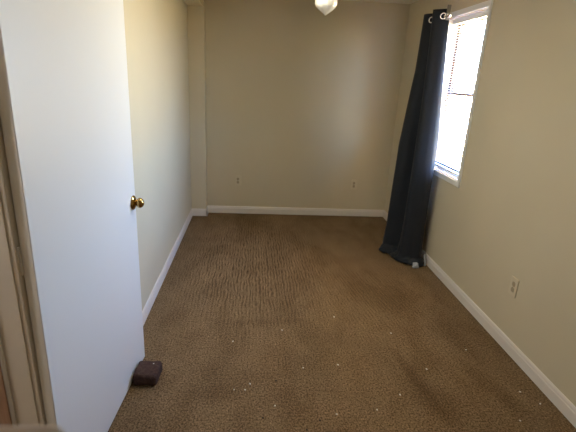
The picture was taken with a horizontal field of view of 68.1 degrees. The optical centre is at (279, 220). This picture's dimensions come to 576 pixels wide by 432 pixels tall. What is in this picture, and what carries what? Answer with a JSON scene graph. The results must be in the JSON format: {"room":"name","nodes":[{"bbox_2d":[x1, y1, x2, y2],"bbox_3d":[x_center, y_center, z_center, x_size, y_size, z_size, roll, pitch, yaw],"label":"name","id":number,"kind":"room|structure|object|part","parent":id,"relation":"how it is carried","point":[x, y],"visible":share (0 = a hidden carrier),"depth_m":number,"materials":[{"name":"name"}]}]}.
{"room":"empty bedroom","nodes":[
{"label":"empty bedroom","id":0,"kind":"room"},
{"bbox_2d":[123,0,191,309],"bbox_3d":[-0.904,-0.325,2.076,0.130,2.400,5.735,1,19,-4],"label":"wall","id":1,"kind":"structure","parent":0,"point":[156,36],"depth_m":3.17,"materials":[{"name":"beige paint"}]},
{"bbox_2d":[0,117,46,425],"bbox_3d":[-0.832,0.252,0.800,0.156,2.124,1.073,1,19,-4],"label":"door frame","id":2,"kind":"structure","parent":1,"relation":"attached to","point":[21,398],"depth_m":1.34,"materials":[{"name":"white paint"}]},
{"bbox_2d":[0,0,144,431],"bbox_3d":[-0.740,-0.021,1.740,0.092,2.036,0.995,2,19,-1],"label":"door","id":3,"kind":"structure","parent":1,"relation":"in","point":[65,107],"depth_m":1.54,"materials":[{"name":"white paint"}]},
{"bbox_3d":[-0.718,-0.092,2.180,0.044,0.053,0.053,1,19,-4],"label":"knob","id":4,"kind":"part","parent":3,"relation":"part of","materials":[{"name":"gold metal"}]},
{"bbox_2d":[142,209,192,325],"bbox_3d":[-0.878,0.789,2.379,0.013,0.087,5.595,1,19,-4],"label":"baseboard","id":5,"kind":"structure","parent":1,"relation":"attached to","point":[145,312],"depth_m":3.45,"materials":[{"name":"white paint"}]},
{"bbox_2d":[183,0,203,5],"bbox_3d":[-0.776,-1.762,2.840,0.159,0.150,3.385,1,19,-4],"label":"beam","id":6,"kind":"structure","parent":1,"relation":"attached to","point":[187,2],"depth_m":4.19,"materials":[{"name":"beige paint"}]},
{"bbox_2d":[187,5,206,208],"bbox_3d":[-0.912,-1.144,4.756,0.171,2.250,0.140,1,19,-4],"label":"wall","id":7,"kind":"structure","parent":0,"point":[196,31],"depth_m":4.64,"materials":[{"name":"beige paint"}]},
{"bbox_2d":[204,0,409,216],"bbox_3d":[-0.550,-1.245,4.870,4.092,2.400,0.100,1,19,-4],"label":"wall","id":8,"kind":"structure","parent":0,"point":[302,101],"depth_m":4.82,"materials":[{"name":"beige paint"}]},
{"bbox_2d":[235,175,240,185],"bbox_3d":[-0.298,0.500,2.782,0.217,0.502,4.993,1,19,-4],"label":"wall outlet","id":9,"kind":"object","parent":8,"relation":"attached to","point":[237,178],"visible":1,"depth_m":5.07,"materials":[{"name":"beige plastic"}]},
{"bbox_2d":[192,205,383,216],"bbox_3d":[0.127,-0.098,5.163,2.348,0.087,0.153,1,19,-4],"label":"baseboard","id":10,"kind":"structure","parent":8,"relation":"attached to","point":[212,209],"depth_m":5.22,"materials":[{"name":"white paint"}]},
{"bbox_2d":[350,180,356,189],"bbox_3d":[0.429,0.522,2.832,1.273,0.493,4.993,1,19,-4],"label":"wall outlet","id":11,"kind":"object","parent":8,"relation":"attached to","point":[353,182],"visible":1,"depth_m":5.17,"materials":[{"name":"beige plastic"}]},
{"bbox_2d":[108,213,575,431],"bbox_3d":[-0.418,0.881,2.511,4.142,0.120,5.935,1,19,-4],"label":"floor","id":12,"kind":"structure","parent":0,"point":[242,279],"depth_m":2.70,"materials":[{"name":"brown carpet"}]},
{"bbox_2d":[0,425,63,431],"bbox_3d":[-0.171,0.784,0.388,0.158,1.431,0.158,1,19,-4],"label":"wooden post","id":13,"kind":"object","parent":12,"relation":"on","point":[42,428],"visible":1,"depth_m":0.20,"materials":[{"name":"beige wood"}]},
{"bbox_2d":[132,361,161,385],"bbox_3d":[-0.722,0.828,2.326,0.136,0.072,0.144,1,19,-4],"label":"brick","id":14,"kind":"object","parent":12,"relation":"on","point":[147,373],"visible":1,"depth_m":2.28,"materials":[{"name":"brown"}]},
{"bbox_2d":[348,0,417,3],"bbox_3d":[-0.309,-1.506,1.712,4.142,0.120,5.935,1,19,-4],"label":"ceiling","id":15,"kind":"structure","parent":0,"point":[382,1],"depth_m":4.47,"materials":[{"name":"beige paint"}]},
{"bbox_2d":[315,0,337,14],"bbox_3d":[0.311,-1.556,2.770,0.149,0.402,0.149,1,19,-4],"label":"pendant light","id":16,"kind":"object","parent":15,"relation":"hanging from","point":[325,6],"visible":1,"depth_m":2.77,"materials":[{"name":"white glass"}]},
{"bbox_2d":[384,0,575,406],"bbox_3d":[1.578,-0.267,2.241,0.150,2.400,5.735,1,19,-4],"label":"wall","id":17,"kind":"structure","parent":0,"point":[512,212],"depth_m":2.64,"materials":[{"name":"beige paint"}]},
{"bbox_2d":[431,5,451,20],"bbox_3d":[1.354,-1.649,3.474,0.201,0.127,0.515,1,19,-4],"label":"curtain rod","id":18,"kind":"object","parent":17,"relation":"attached to","point":[448,14],"visible":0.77,"depth_m":3.24,"materials":[{"name":"silver metal"}]},
{"bbox_2d":[379,9,449,267],"bbox_3d":[1.199,-0.667,3.768,0.294,2.148,0.548,-2,19,-13],"label":"curtain","id":19,"kind":"object","parent":18,"relation":"hanging from","point":[417,146],"visible":1,"depth_m":3.75,"materials":[{"name":"black fabric"}]},
{"bbox_3d":[1.284,-1.587,3.246,0.028,0.107,0.006,1,19,-4],"label":"plate","id":20,"kind":"part","parent":18,"relation":"part of","materials":[{"name":"silver metal"}]},
{"bbox_2d":[433,0,493,187],"bbox_3d":[1.504,-1.016,3.525,0.162,1.348,0.740,1,19,-4],"label":"window","id":21,"kind":"structure","parent":17,"relation":"in","point":[455,180],"depth_m":3.64,"materials":[{"name":"white plastic"}]},
{"bbox_3d":[1.547,-1.016,3.527,0.075,1.270,0.680,1,19,-4],"label":"frame","id":22,"kind":"part","parent":21,"relation":"part of","materials":[{"name":"white"}]},
{"bbox_3d":[1.514,-0.744,3.617,0.028,0.665,0.654,1,19,-4],"label":"sash","id":23,"kind":"part","parent":21,"relation":"part of","materials":[{"name":"white"}]},
{"bbox_2d":[435,10,487,175],"bbox_3d":[1.485,-1.021,3.522,0.040,1.234,0.640,1,19,-4],"label":"window blind","id":24,"kind":"object","parent":21,"relation":"attached to","point":[477,16],"visible":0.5,"depth_m":3.56,"materials":[{"name":"white plastic"}]},
{"bbox_3d":[1.459,-0.446,3.714,0.026,0.020,0.636,1,19,-4],"label":"rail","id":25,"kind":"part","parent":24,"relation":"part of","materials":[{"name":"white plastic"}]},
{"bbox_3d":[1.472,-1.083,3.733,0.028,1.180,0.002,1,19,-4],"label":"ladder cord","id":26,"kind":"part","parent":24,"relation":"part of","materials":[{"name":"white fabric"}]},
{"bbox_3d":[1.497,-0.942,3.317,0.028,1.180,0.002,1,19,-4],"label":"ladder cord","id":27,"kind":"part","parent":24,"relation":"part of","materials":[{"name":"white fabric"}]},
{"bbox_3d":[1.566,-1.317,3.426,0.028,0.607,0.654,1,19,-4],"label":"sash","id":28,"kind":"part","parent":21,"relation":"part of","materials":[{"name":"white"}]},
{"bbox_2d":[383,210,575,427],"bbox_3d":[1.447,0.821,2.601,0.013,0.087,5.735,1,19,-4],"label":"baseboard","id":29,"kind":"structure","parent":17,"relation":"attached to","point":[543,383],"depth_m":2.67,"materials":[{"name":"white paint"}]},
{"bbox_2d":[508,276,518,297],"bbox_3d":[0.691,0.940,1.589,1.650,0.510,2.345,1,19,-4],"label":"wall outlet","id":30,"kind":"object","parent":17,"relation":"attached to","point":[514,283],"visible":1,"depth_m":2.65,"materials":[{"name":"beige plastic"}]}
]}

